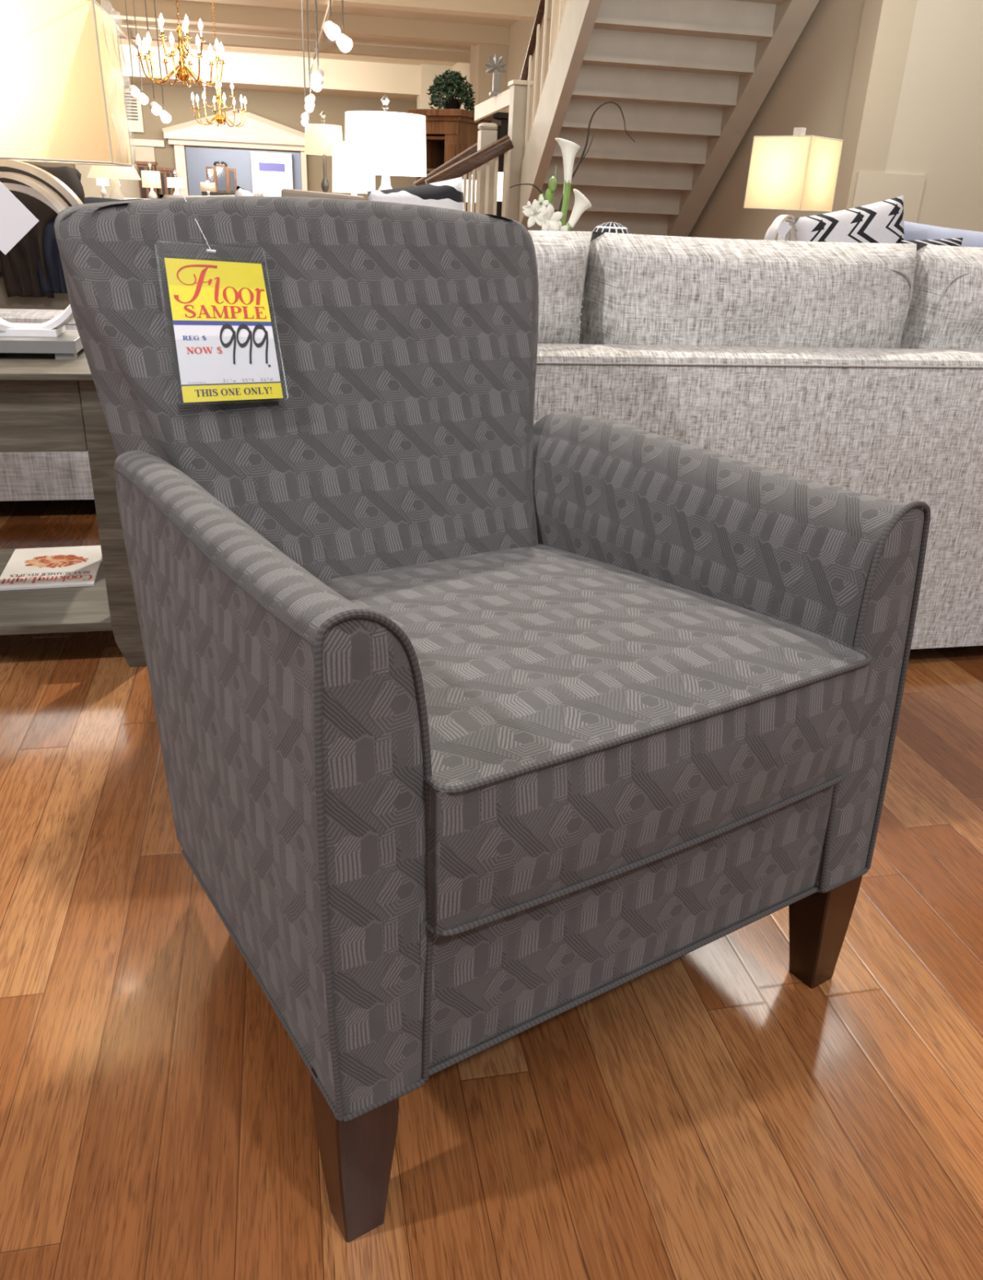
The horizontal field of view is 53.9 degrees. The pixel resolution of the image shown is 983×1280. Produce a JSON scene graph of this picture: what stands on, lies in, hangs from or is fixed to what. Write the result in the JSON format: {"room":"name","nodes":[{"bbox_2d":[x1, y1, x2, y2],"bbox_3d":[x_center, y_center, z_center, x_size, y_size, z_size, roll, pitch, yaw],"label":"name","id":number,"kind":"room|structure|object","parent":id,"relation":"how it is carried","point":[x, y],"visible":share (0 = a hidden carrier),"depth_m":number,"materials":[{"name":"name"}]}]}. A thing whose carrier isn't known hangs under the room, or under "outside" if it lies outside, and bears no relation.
{"room":"store","nodes":[
{"label":"store","id":0,"kind":"room"},
{"bbox_2d":[22,83,417,200],"bbox_3d":[-9.695,-15.595,30.132,18.300,4.350,0.300,-3,25,-11],"label":"wall","id":1,"kind":"structure","parent":0,"point":[286,109],"depth_m":30.15,"materials":[{"name":"beige paint"}]},
{"bbox_2d":[75,146,155,198],"bbox_3d":[-11.632,-14.312,30.076,2.363,1.911,0.100,-3,25,-11],"label":"trim","id":2,"kind":"structure","parent":1,"relation":"attached to","point":[129,188],"depth_m":29.98,"materials":[{"name":"beige paint"}]},
{"bbox_2d":[124,88,143,132],"bbox_3d":[-11.047,-16.065,29.346,0.840,1.150,0.150,-3,25,-11],"label":"air vent","id":3,"kind":"object","parent":1,"relation":"in","point":[133,105],"visible":0.59,"depth_m":29.37,"materials":[{"name":"white paint"}]},
{"bbox_2d":[129,138,164,146],"bbox_3d":[-14.370,-15.143,29.066,8.682,0.180,0.120,-3,25,-11],"label":"trim","id":4,"kind":"structure","parent":1,"relation":"attached to","point":[139,142],"depth_m":29.77,"materials":[{"name":"white paint"}]},
{"bbox_2d":[161,108,306,195],"bbox_3d":[-7.843,-14.928,30.395,4.581,3.069,0.520,-3,25,-11],"label":"trim","id":5,"kind":"structure","parent":1,"relation":"attached to","point":[258,132],"depth_m":29.92,"materials":[{"name":"white paint"}]},
{"bbox_2d":[118,44,419,101],"bbox_3d":[-9.356,-16.668,28.184,18.300,0.750,2.400,-3,25,-11],"label":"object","id":6,"kind":"structure","parent":1,"relation":"attached to","point":[246,71],"depth_m":27.90,"materials":[{"name":"beige paint"}]},
{"bbox_2d":[116,25,154,64],"bbox_3d":[-7.811,-12.656,19.649,0.070,0.061,20.500,-3,25,-11],"label":"trim","id":7,"kind":"structure","parent":6,"relation":"attached to","point":[118,28],"depth_m":22.84,"materials":[{"name":"white paint"}]},
{"bbox_2d":[310,0,333,73],"bbox_3d":[-3.599,-12.857,20.493,0.070,0.061,20.500,-3,25,-11],"label":"trim","id":8,"kind":"structure","parent":6,"relation":"attached to","point":[327,11],"depth_m":20.25,"materials":[{"name":"white paint"}]},
{"bbox_2d":[301,108,310,126],"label":"track light","id":9,"kind":"object","parent":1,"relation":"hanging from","point":[305,115],"depth_m":17.34,"materials":[{"name":"white paint"}]},
{"bbox_2d":[185,146,302,195],"bbox_3d":[-9.060,-18.156,35.776,14.000,4.350,0.200,-3,25,-11],"label":"wall","id":10,"kind":"structure","parent":0,"point":[197,158],"depth_m":35.77,"materials":[{"name":"paint"}]},
{"bbox_2d":[253,155,289,196],"bbox_3d":[-8.205,-17.042,36.298,1.244,1.960,0.100,-3,25,-11],"label":"window","id":11,"kind":"structure","parent":10,"relation":"in","point":[271,184],"depth_m":36.15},
{"bbox_2d":[258,162,284,172],"bbox_3d":[-8.150,-17.546,35.905,0.944,0.280,0.160,-3,25,-11],"label":"awning","id":12,"kind":"object","parent":11,"relation":"attached to","point":[265,166],"visible":1,"depth_m":35.84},
{"bbox_2d":[250,151,293,193],"bbox_3d":[-8.197,-17.084,36.246,1.484,2.080,0.200,-3,25,-11],"label":"trim","id":13,"kind":"structure","parent":10,"relation":"attached to","point":[252,153],"depth_m":35.87,"materials":[{"name":"white paint"}]},
{"bbox_2d":[112,0,518,66],"bbox_3d":[-5.088,-10.983,15.125,21.000,0.150,46.000,-3,25,-11],"label":"ceiling","id":14,"kind":"structure","parent":0,"point":[260,3],"depth_m":23.09,"materials":[{"name":"beige paint"}]},
{"bbox_2d":[124,0,148,104],"bbox_3d":[-5.155,-8.985,13.793,0.700,2.375,0.180,-3,25,-11],"label":"track light","id":15,"kind":"object","parent":14,"relation":"hanging from","point":[135,91],"visible":1,"depth_m":14.14,"materials":[{"name":"white paint"}]},
{"bbox_2d":[144,0,171,124],"bbox_3d":[-4.304,-8.028,12.178,0.700,2.698,0.180,-3,25,-11],"label":"track light","id":16,"kind":"object","parent":14,"relation":"hanging from","point":[155,108],"visible":1,"depth_m":12.60,"materials":[{"name":"white paint"}]},
{"bbox_2d":[135,0,226,87],"bbox_3d":[-3.644,-7.718,11.118,1.018,2.334,1.023,-3,25,-11],"label":"chandelier","id":17,"kind":"object","parent":14,"relation":"hanging from","point":[182,73],"visible":1,"depth_m":11.45,"materials":[{"name":"gold metal"}]},
{"bbox_2d":[191,0,248,127],"bbox_3d":[-4.514,-9.807,15.804,0.881,2.507,0.885,23,31,37],"label":"chandelier","id":18,"kind":"object","parent":14,"relation":"hanging from","point":[219,117],"visible":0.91,"depth_m":16.17,"materials":[{"name":"gold metal"}]},
{"bbox_2d":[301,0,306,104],"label":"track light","id":19,"kind":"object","parent":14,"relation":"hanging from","point":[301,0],"depth_m":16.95,"materials":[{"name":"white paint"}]},
{"bbox_2d":[304,0,315,112],"bbox_3d":[-2.572,-8.894,13.848,0.700,2.378,0.180,-3,25,-11],"label":"track light","id":20,"kind":"object","parent":14,"relation":"hanging from","point":[309,105],"visible":1,"depth_m":14.18,"materials":[{"name":"white paint"}]},
{"bbox_2d":[311,0,324,92],"bbox_3d":[-1.982,-7.662,11.177,0.700,2.341,0.180,-3,25,-11],"label":"track light","id":21,"kind":"object","parent":14,"relation":"hanging from","point":[317,76],"visible":1,"depth_m":11.53,"materials":[{"name":"white paint"}]},
{"bbox_2d":[323,0,352,53],"bbox_3d":[-1.386,-6.459,8.494,0.700,2.243,0.180,-3,25,-11],"label":"track light","id":22,"kind":"object","parent":14,"relation":"hanging from","point":[331,30],"visible":1,"depth_m":8.86,"materials":[{"name":"white paint"}]},
{"bbox_2d":[0,499,982,1279],"bbox_3d":[-5.268,-6.919,16.990,21.000,0.100,46.000,-3,25,-11],"label":"floor","id":23,"kind":"structure","parent":0,"point":[713,1113],"depth_m":1.16,"materials":[{"name":"brown wood"}]},
{"bbox_2d":[0,263,70,310],"bbox_3d":[-1.766,-1.430,4.141,1.800,0.820,0.960,-3,25,-11],"label":"recliner","id":24,"kind":"object","parent":23,"relation":"on","point":[60,300],"visible":0.02,"depth_m":3.68,"materials":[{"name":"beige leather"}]},
{"bbox_2d":[0,164,84,297],"bbox_3d":[-1.786,-1.595,3.755,0.464,0.456,0.563,-3,25,-11],"label":"decorative sculpture","id":25,"kind":"object","parent":24,"relation":"on","point":[19,264],"visible":0.63,"depth_m":3.58,"materials":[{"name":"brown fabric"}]},
{"bbox_2d":[36,196,141,293],"bbox_3d":[-1.437,-1.567,3.835,0.692,0.335,0.544,-3,25,-11],"label":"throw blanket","id":26,"kind":"object","parent":24,"relation":"on","point":[54,269],"visible":0.3,"depth_m":3.60,"materials":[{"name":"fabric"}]},
{"bbox_2d":[0,308,93,501],"bbox_3d":[-2.373,-0.808,3.088,2.640,0.620,1.007,-3,25,-11],"label":"sofa","id":27,"kind":"object","parent":23,"relation":"on","point":[46,475],"visible":0.09,"depth_m":2.90,"materials":[{"name":"grey fabric"}]},
{"bbox_2d":[0,350,146,666],"bbox_3d":[-1.219,-0.306,2.097,0.905,0.626,0.540,-3,25,-11],"label":"end table","id":28,"kind":"object","parent":23,"relation":"on","point":[47,403],"visible":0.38,"depth_m":1.93,"materials":[{"name":"grey wood"}]},
{"bbox_2d":[0,545,102,590],"bbox_3d":[-1.051,-0.176,2.320,0.210,0.006,0.270,-4,25,-14],"label":"magazine","id":29,"kind":"object","parent":28,"relation":"on","point":[73,566],"visible":1,"depth_m":2.30,"materials":[{"name":"white paper"}]},
{"bbox_2d":[0,547,112,635],"bbox_3d":[-1.230,-0.114,2.199,0.845,0.021,0.495,-3,25,-11],"label":"shelf","id":30,"kind":"object","parent":28,"relation":"attached to","point":[81,608],"depth_m":2.10,"materials":[{"name":"grey wood"}]},
{"bbox_2d":[0,0,135,359],"bbox_3d":[-0.930,-0.883,1.863,0.456,0.641,0.290,-3,25,-11],"label":"table lamp","id":31,"kind":"object","parent":28,"relation":"on","point":[62,95],"visible":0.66,"depth_m":1.72,"materials":[{"name":"beige fabric"}]},
{"bbox_2d":[0,182,39,254],"bbox_3d":[-0.892,-0.769,1.762,0.127,0.127,0.002,-3,25,-11],"label":"tag","id":32,"kind":"object","parent":31,"relation":"hanging from","point":[16,220],"visible":1,"depth_m":1.77,"materials":[{"name":"white paper"}]},
{"bbox_2d":[124,197,148,199],"bbox_3d":[-2.707,-3.364,8.410,1.207,0.800,2.800,-3,25,-11],"label":"dining table","id":33,"kind":"object","parent":23,"relation":"on","point":[125,198],"visible":0.02,"depth_m":9.12,"materials":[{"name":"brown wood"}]},
{"bbox_2d":[96,177,109,198],"bbox_3d":[-3.385,-3.969,8.426,0.101,0.231,0.101,-3,25,-11],"label":"table lamp","id":34,"kind":"object","parent":33,"relation":"on","point":[100,181],"visible":0.72,"depth_m":8.40,"materials":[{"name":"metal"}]},
{"bbox_2d":[141,162,161,199],"bbox_3d":[-2.742,-3.689,7.800,0.148,0.296,0.148,-3,25,-11],"label":"table lamp","id":35,"kind":"object","parent":33,"relation":"on","point":[150,179],"visible":0.84,"depth_m":7.75,"materials":[{"name":"fabric"}]},
{"bbox_2d":[166,169,185,195],"bbox_3d":[-2.728,-3.927,8.367,0.146,0.256,0.146,-3,25,-11],"label":"table lamp","id":36,"kind":"object","parent":33,"relation":"on","point":[175,183],"visible":0.79,"depth_m":8.31,"materials":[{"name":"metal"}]},
{"bbox_2d":[200,179,215,195],"bbox_3d":[-2.109,-3.320,7.213,0.110,0.205,0.110,-3,25,-11],"label":"table lamp","id":37,"kind":"object","parent":33,"relation":"on","point":[206,186],"visible":0.63,"depth_m":7.15,"materials":[{"name":"beige metal"}]},
{"bbox_2d":[135,160,159,199],"bbox_3d":[-10.568,-13.914,29.824,0.599,1.485,0.600,-3,25,-11],"label":"cabinet","id":38,"kind":"object","parent":23,"relation":"on","point":[141,166],"visible":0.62,"depth_m":29.46,"materials":[{"name":"brown wood"}]},
{"bbox_2d":[156,167,173,195],"bbox_3d":[-10.033,-13.877,29.960,0.449,1.347,0.600,-3,25,-11],"label":"cabinet","id":39,"kind":"object","parent":23,"relation":"on","point":[165,172],"visible":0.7,"depth_m":29.60,"materials":[{"name":"brown wood"}]},
{"bbox_2d":[201,160,236,195],"bbox_3d":[-9.479,-15.937,34.076,1.408,1.703,0.500,-3,25,-11],"label":"mirror","id":40,"kind":"object","parent":23,"relation":"on","point":[224,179],"visible":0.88,"depth_m":33.83,"materials":[{"name":"brown wood"}]},
{"bbox_2d":[208,168,213,182],"bbox_3d":[-9.788,-16.061,33.768,0.152,0.667,0.020,-3,25,-11],"label":"mirror glass","id":41,"kind":"object","parent":40,"relation":"attached to","point":[210,171],"depth_m":33.70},
{"bbox_2d":[216,167,226,191],"bbox_3d":[-9.436,-16.110,33.824,0.284,0.738,0.020,-3,25,-11],"label":"mirror glass","id":42,"kind":"object","parent":40,"relation":"attached to","point":[220,171],"depth_m":33.82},
{"bbox_2d":[229,170,235,191],"bbox_3d":[-9.088,-16.084,33.914,0.152,0.643,0.020,-3,25,-11],"label":"mirror glass","id":43,"kind":"object","parent":40,"relation":"attached to","point":[232,173],"depth_m":33.91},
{"bbox_2d":[413,142,477,212],"bbox_3d":[-0.334,-3.404,8.019,0.636,1.389,0.088,-3,25,-11],"label":"handrail","id":44,"kind":"object","parent":23,"relation":"on","point":[473,148],"visible":0.06,"depth_m":7.79,"materials":[{"name":"brown wood"}]},
{"bbox_2d":[407,108,493,213],"bbox_3d":[-0.453,-4.640,10.297,0.640,1.726,0.660,15,27,25],"label":"wooden cabinet","id":45,"kind":"object","parent":23,"relation":"on","point":[449,132],"visible":0.38,"depth_m":9.80,"materials":[{"name":"brown wood"}]},
{"bbox_2d":[426,68,475,111],"bbox_3d":[-0.402,-5.590,9.841,0.514,0.396,0.437,-3,25,-11],"label":"potted plant","id":46,"kind":"object","parent":45,"relation":"on","point":[453,82],"visible":0.98,"depth_m":9.79,"materials":[{"name":"green plant"}]},
{"bbox_2d":[424,134,513,217],"bbox_3d":[-0.187,-3.107,7.402,0.659,1.376,0.088,-3,25,-11],"label":"handrail","id":47,"kind":"object","parent":23,"relation":"on","point":[501,146],"visible":0.35,"depth_m":7.18,"materials":[{"name":"brown wood"}]},
{"bbox_2d":[475,122,497,214],"bbox_3d":[-0.057,-3.266,7.661,0.135,1.459,0.150,-3,25,-11],"label":"newel post","id":48,"kind":"object","parent":23,"relation":"on","point":[487,132],"visible":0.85,"depth_m":7.43,"materials":[{"name":"beige wood"}]},
{"bbox_2d":[472,110,508,216],"bbox_3d":[-0.021,-5.253,11.559,0.581,1.822,0.582,-3,25,-11],"label":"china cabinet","id":49,"kind":"object","parent":23,"relation":"on","point":[503,117],"visible":0.05,"depth_m":11.04,"materials":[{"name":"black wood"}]},
{"bbox_2d":[53,195,930,1242],"bbox_3d":[-0.052,-0.058,1.285,0.748,0.946,0.921,-13,29,-30],"label":"armchair","id":50,"kind":"object","parent":23,"relation":"on","point":[477,722],"visible":1,"depth_m":1.08,"materials":[{"name":"grey fabric"}]},
{"bbox_2d":[154,190,288,404],"bbox_3d":[-0.362,-0.450,1.269,0.149,0.251,0.170,-9,27,-24],"label":"price tag","id":51,"kind":"object","parent":50,"relation":"hanging from","point":[224,336],"visible":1,"depth_m":1.26,"materials":[{"name":"yellow paper"}]},
{"bbox_2d":[320,543,874,935],"bbox_3d":[0.010,0.015,1.208,0.551,0.166,0.685,-13,29,-30],"label":"seat cushion","id":52,"kind":"object","parent":50,"relation":"on","point":[597,713],"depth_m":0.99,"materials":[{"name":"grey fabric"}]},
{"bbox_2d":[487,118,501,132],"bbox_3d":[-0.133,-4.936,10.979,0.320,1.721,0.360,10,26,16],"label":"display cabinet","id":53,"kind":"object","parent":23,"relation":"on","point":[498,122],"visible":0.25,"depth_m":10.62,"materials":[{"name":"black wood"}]},
{"bbox_2d":[504,0,819,236],"bbox_3d":[1.090,-3.941,6.187,1.467,4.040,4.148,-3,25,-11],"label":"staircase","id":54,"kind":"structure","parent":23,"relation":"on","point":[688,79],"depth_m":6.48,"materials":[{"name":"white paint"}]},
{"bbox_2d":[474,88,509,122],"bbox_3d":[0.038,-4.349,7.856,0.080,0.199,1.291,-6,26,-18],"label":"wall cap","id":55,"kind":"object","parent":54,"relation":"attached to","point":[495,104],"visible":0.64,"depth_m":7.84,"materials":[{"name":"white paint"}]},
{"bbox_2d":[484,53,506,96],"bbox_3d":[0.030,-4.487,7.683,0.175,0.290,0.080,-3,25,-11],"label":"ornament","id":56,"kind":"object","parent":55,"relation":"on","point":[494,63],"visible":0.91,"depth_m":7.66,"materials":[{"name":"grey metal"}]},
{"bbox_2d":[528,230,982,648],"bbox_3d":[0.495,-0.520,2.398,2.210,0.901,0.957,-3,25,-11],"label":"sofa","id":57,"kind":"object","parent":23,"relation":"on","point":[852,366],"visible":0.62,"depth_m":1.95,"materials":[{"name":"grey fabric"}]},
{"bbox_2d":[528,230,592,343],"bbox_3d":[-0.172,-0.610,1.988,0.740,0.450,0.321,-3,25,-11],"label":"cushion","id":58,"kind":"object","parent":57,"relation":"on","point":[564,259],"depth_m":1.90,"materials":[{"name":"grey fabric"}]},
{"bbox_2d":[577,221,630,343],"bbox_3d":[0.282,-0.858,2.387,0.124,0.320,0.124,-3,25,-11],"label":"bolster","id":59,"kind":"object","parent":57,"relation":"on","point":[608,227],"visible":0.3,"depth_m":2.30,"materials":[{"name":"fabric"}]},
{"bbox_2d":[578,231,916,348],"bbox_3d":[0.542,-0.646,2.136,0.740,0.450,0.335,-3,25,-11],"label":"cushion","id":60,"kind":"object","parent":57,"relation":"on","point":[637,289],"depth_m":1.96,"materials":[{"name":"grey fabric"}]},
{"bbox_2d":[899,244,982,349],"bbox_3d":[1.256,-0.681,2.280,0.740,0.450,0.323,-3,25,-11],"label":"cushion","id":61,"kind":"object","parent":57,"relation":"on","point":[945,312],"depth_m":2.08,"materials":[{"name":"grey fabric"}]},
{"bbox_3d":[0.431,-0.700,3.193,0.950,0.560,0.520,-3,25,-11],"label":"coffee table","id":62,"kind":"object","parent":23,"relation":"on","visible":0},
{"bbox_2d":[509,102,635,231],"bbox_3d":[0.228,-1.223,2.857,0.364,0.654,0.150,-3,25,-11],"label":"flower arrangement","id":63,"kind":"object","parent":62,"relation":"on","point":[544,216],"visible":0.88,"depth_m":2.81,"materials":[{"name":"white plant"}]},
{"bbox_3d":[-0.066,-3.525,9.374,0.840,0.500,0.600,-3,25,-11],"label":"console table","id":64,"kind":"object","parent":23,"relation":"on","visible":0},
{"bbox_2d":[462,172,475,212],"bbox_3d":[-0.187,-3.997,9.013,0.260,0.649,0.260,-3,25,-11],"label":"table lamp","id":65,"kind":"object","parent":64,"relation":"on","point":[472,172],"visible":0.09,"depth_m":8.84,"materials":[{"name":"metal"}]},
{"bbox_2d":[497,172,502,201],"bbox_3d":[0.128,-4.090,9.152,0.162,0.728,0.162,-3,25,-11],"label":"table lamp","id":66,"kind":"object","parent":64,"relation":"on","point":[500,184],"visible":0.16,"depth_m":9.03,"materials":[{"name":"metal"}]},
{"bbox_3d":[-0.438,-1.273,4.094,0.620,0.780,0.800,-3,25,-11],"label":"console table","id":67,"kind":"object","parent":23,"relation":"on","visible":0},
{"bbox_2d":[344,94,426,190],"bbox_3d":[-0.393,-1.747,3.600,0.304,0.497,0.304,-3,25,-11],"label":"table lamp","id":68,"kind":"object","parent":67,"relation":"on","point":[385,144],"visible":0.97,"depth_m":3.46,"materials":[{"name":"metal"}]},
{"bbox_3d":[1.733,-1.034,3.969,1.550,0.625,0.720,-3,25,-11],"label":"daybed","id":69,"kind":"object","parent":23,"relation":"on","visible":0},
{"bbox_2d":[794,195,904,243],"bbox_3d":[1.363,-1.408,3.644,0.499,0.499,0.159,1,25,-4],"label":"throw pillow","id":70,"kind":"object","parent":69,"relation":"on","point":[880,222],"visible":0.23,"depth_m":3.56,"materials":[{"name":"fabric"}]},
{"bbox_2d":[898,237,963,246],"bbox_3d":[1.604,-1.398,3.554,0.268,0.158,0.108,-5,26,-16],"label":"throw pillow","id":71,"kind":"object","parent":69,"relation":"on","point":[948,242],"visible":0.12,"depth_m":3.51,"materials":[{"name":"fabric"}]},
{"bbox_2d":[903,221,982,247],"bbox_3d":[1.849,-1.510,3.968,0.643,0.381,0.267,-2,25,-9],"label":"throw pillow","id":72,"kind":"object","parent":69,"relation":"on","point":[912,231],"visible":0.14,"depth_m":3.83,"materials":[{"name":"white fabric"}]},
{"bbox_3d":[-0.542,-0.857,3.236,0.950,0.732,0.727,-3,25,-11],"label":"loveseat","id":73,"kind":"object","parent":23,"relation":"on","visible":0},
{"bbox_2d":[159,192,263,198],"bbox_3d":[-0.828,-1.197,2.928,0.313,0.295,0.159,-1,25,-7],"label":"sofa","id":74,"kind":"object","parent":73,"relation":"on","point":[162,196],"visible":0.02,"depth_m":2.85,"materials":[{"name":"beige fabric"}]},
{"bbox_2d":[235,185,253,195],"bbox_3d":[-0.707,-1.198,2.952,0.301,0.338,0.137,-5,26,-17],"label":"throw pillow","id":75,"kind":"object","parent":73,"relation":"on","point":[240,191],"visible":0.02,"depth_m":2.87,"materials":[{"name":"fabric"}]},
{"bbox_2d":[280,188,364,199],"bbox_3d":[-0.553,-1.296,3.156,0.274,0.312,0.160,-3,25,-11],"label":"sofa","id":76,"kind":"object","parent":73,"relation":"on","point":[285,192],"visible":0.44,"depth_m":3.02,"materials":[{"name":"beige fabric"}]},
{"bbox_2d":[366,177,464,210],"bbox_3d":[-0.217,-1.264,3.030,0.348,0.347,0.135,-7,26,-19],"label":"throw pillow","id":77,"kind":"object","parent":73,"relation":"on","point":[448,194],"visible":0.17,"depth_m":2.95,"materials":[{"name":"fabric"}]},
{"bbox_3d":[1.246,-1.325,4.473,0.580,0.694,0.550,-3,25,-11],"label":"side table","id":78,"kind":"object","parent":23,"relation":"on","visible":0},
{"bbox_2d":[742,127,843,240],"bbox_3d":[1.287,-1.892,4.188,0.274,0.576,0.274,-20,33,-40],"label":"table lamp","id":79,"kind":"object","parent":78,"relation":"on","point":[797,171],"visible":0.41,"depth_m":4.06,"materials":[{"name":"beige fabric"}]},
{"bbox_2d":[775,220,791,237],"bbox_3d":[1.242,-1.746,4.111,0.066,0.068,0.002,2,25,0],"label":"tag","id":80,"kind":"object","parent":79,"relation":"hanging from","point":[784,227],"visible":1,"depth_m":4.11,"materials":[{"name":"white paper"}]},
{"bbox_3d":[-0.677,-1.524,4.667,0.550,0.740,0.380,-3,25,-11],"label":"side table","id":81,"kind":"object","parent":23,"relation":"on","visible":0},
{"bbox_2d":[332,141,375,195],"bbox_3d":[-0.628,-2.052,4.419,0.195,0.430,0.195,-3,25,-11],"label":"table lamp","id":82,"kind":"object","parent":81,"relation":"on","point":[342,182],"visible":0.27,"depth_m":4.33,"materials":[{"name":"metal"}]},
{"bbox_3d":[-0.916,-1.797,5.263,0.550,0.720,0.500,-3,25,-11],"label":"side table","id":83,"kind":"object","parent":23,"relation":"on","visible":0},
{"bbox_2d":[304,111,342,192],"bbox_3d":[-0.860,-2.396,4.995,0.202,0.595,0.202,-3,25,-11],"label":"table lamp","id":84,"kind":"object","parent":83,"relation":"on","point":[318,138],"visible":0.68,"depth_m":4.86,"materials":[{"name":"grey metal"}]},
{"bbox_3d":[-1.793,-1.618,4.813,0.700,0.700,0.400,-3,25,-11],"label":"side table","id":85,"kind":"object","parent":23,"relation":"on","visible":0},
{"bbox_2d":[87,164,141,199],"bbox_3d":[-1.743,-2.112,4.480,0.236,0.478,0.236,-3,25,-11],"label":"table lamp","id":86,"kind":"object","parent":85,"relation":"on","point":[114,173],"visible":0.32,"depth_m":4.39,"materials":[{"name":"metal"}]},
{"bbox_2d":[452,19,551,136],"bbox_3d":[0.137,-12.086,23.433,0.200,4.350,32.400,-3,25,-11],"label":"wall","id":87,"kind":"structure","parent":0,"point":[520,33],"depth_m":20.27,"materials":[{"name":"beige paint"}]},
{"bbox_2d":[115,22,470,63],"bbox_3d":[-8.298,-14.676,23.382,18.300,0.280,0.400,-3,25,-11],"label":"trim","id":88,"kind":"structure","parent":87,"relation":"attached to","point":[228,40],"depth_m":23.96,"materials":[{"name":"beige paint"}]},
{"bbox_2d":[116,23,470,52],"bbox_3d":[-7.262,-13.602,21.525,15.500,0.052,0.060,-3,25,-11],"label":"trim","id":89,"kind":"structure","parent":87,"relation":"attached to","point":[120,24],"depth_m":22.03,"materials":[{"name":"white paint"}]},
{"bbox_2d":[94,0,509,45],"bbox_3d":[-7.538,-13.047,19.977,18.300,0.340,0.500,-3,25,-11],"label":"ceiling beam","id":90,"kind":"structure","parent":87,"relation":"attached to","point":[225,15],"depth_m":20.50,"materials":[{"name":"beige paint"}]},
{"bbox_2d":[273,0,551,22],"bbox_3d":[-6.786,-11.467,16.604,18.300,0.340,0.500,-3,25,-11],"label":"trim","id":91,"kind":"structure","parent":87,"relation":"attached to","point":[517,10],"depth_m":17.73,"materials":[{"name":"beige paint"}]},
{"bbox_2d":[417,63,452,108],"bbox_3d":[-1.767,-14.931,29.450,0.900,4.350,1.000,-3,25,-11],"label":"trim","id":92,"kind":"structure","parent":87,"relation":"attached to","point":[427,72],"depth_m":28.23,"materials":[{"name":"beige paint"}]},
{"bbox_2d":[468,43,507,112],"bbox_3d":[-0.131,-11.754,22.684,0.650,4.350,1.100,-3,25,-11],"label":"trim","id":93,"kind":"structure","parent":87,"relation":"attached to","point":[482,81],"depth_m":21.71,"materials":[{"name":"beige paint"}]},
{"bbox_2d":[551,0,567,55],"bbox_3d":[1.347,-8.698,16.165,0.600,4.350,1.000,-3,25,-11],"label":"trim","id":94,"kind":"structure","parent":87,"relation":"attached to","point":[557,2],"depth_m":15.73,"materials":[{"name":"beige paint"}]},
{"bbox_2d":[688,0,864,240],"bbox_3d":[1.796,-4.452,6.955,0.150,4.350,3.860,-3,25,-11],"label":"wall","id":95,"kind":"structure","parent":0,"point":[811,90],"depth_m":6.08,"materials":[{"name":"beige paint"}]},
{"bbox_2d":[828,0,917,213],"bbox_3d":[2.162,-3.608,5.151,0.200,4.350,0.190,-3,25,-11],"label":"wall pier","id":96,"kind":"object","parent":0,"point":[886,25],"depth_m":5.34,"materials":[{"name":"beige paint"}]},
{"bbox_2d":[884,0,982,231],"bbox_3d":[5.004,-3.743,5.718,5.602,4.350,0.175,-3,25,-11],"label":"wall","id":97,"kind":"structure","parent":0,"point":[937,133],"depth_m":5.43,"materials":[{"name":"beige paint"}]},
{"bbox_2d":[851,171,925,222],"bbox_3d":[2.260,-2.185,5.730,0.425,1.041,0.025,-3,25,-11],"label":"trim","id":98,"kind":"structure","parent":97,"relation":"attached to","point":[870,188],"depth_m":5.54,"materials":[{"name":"beige paint"}]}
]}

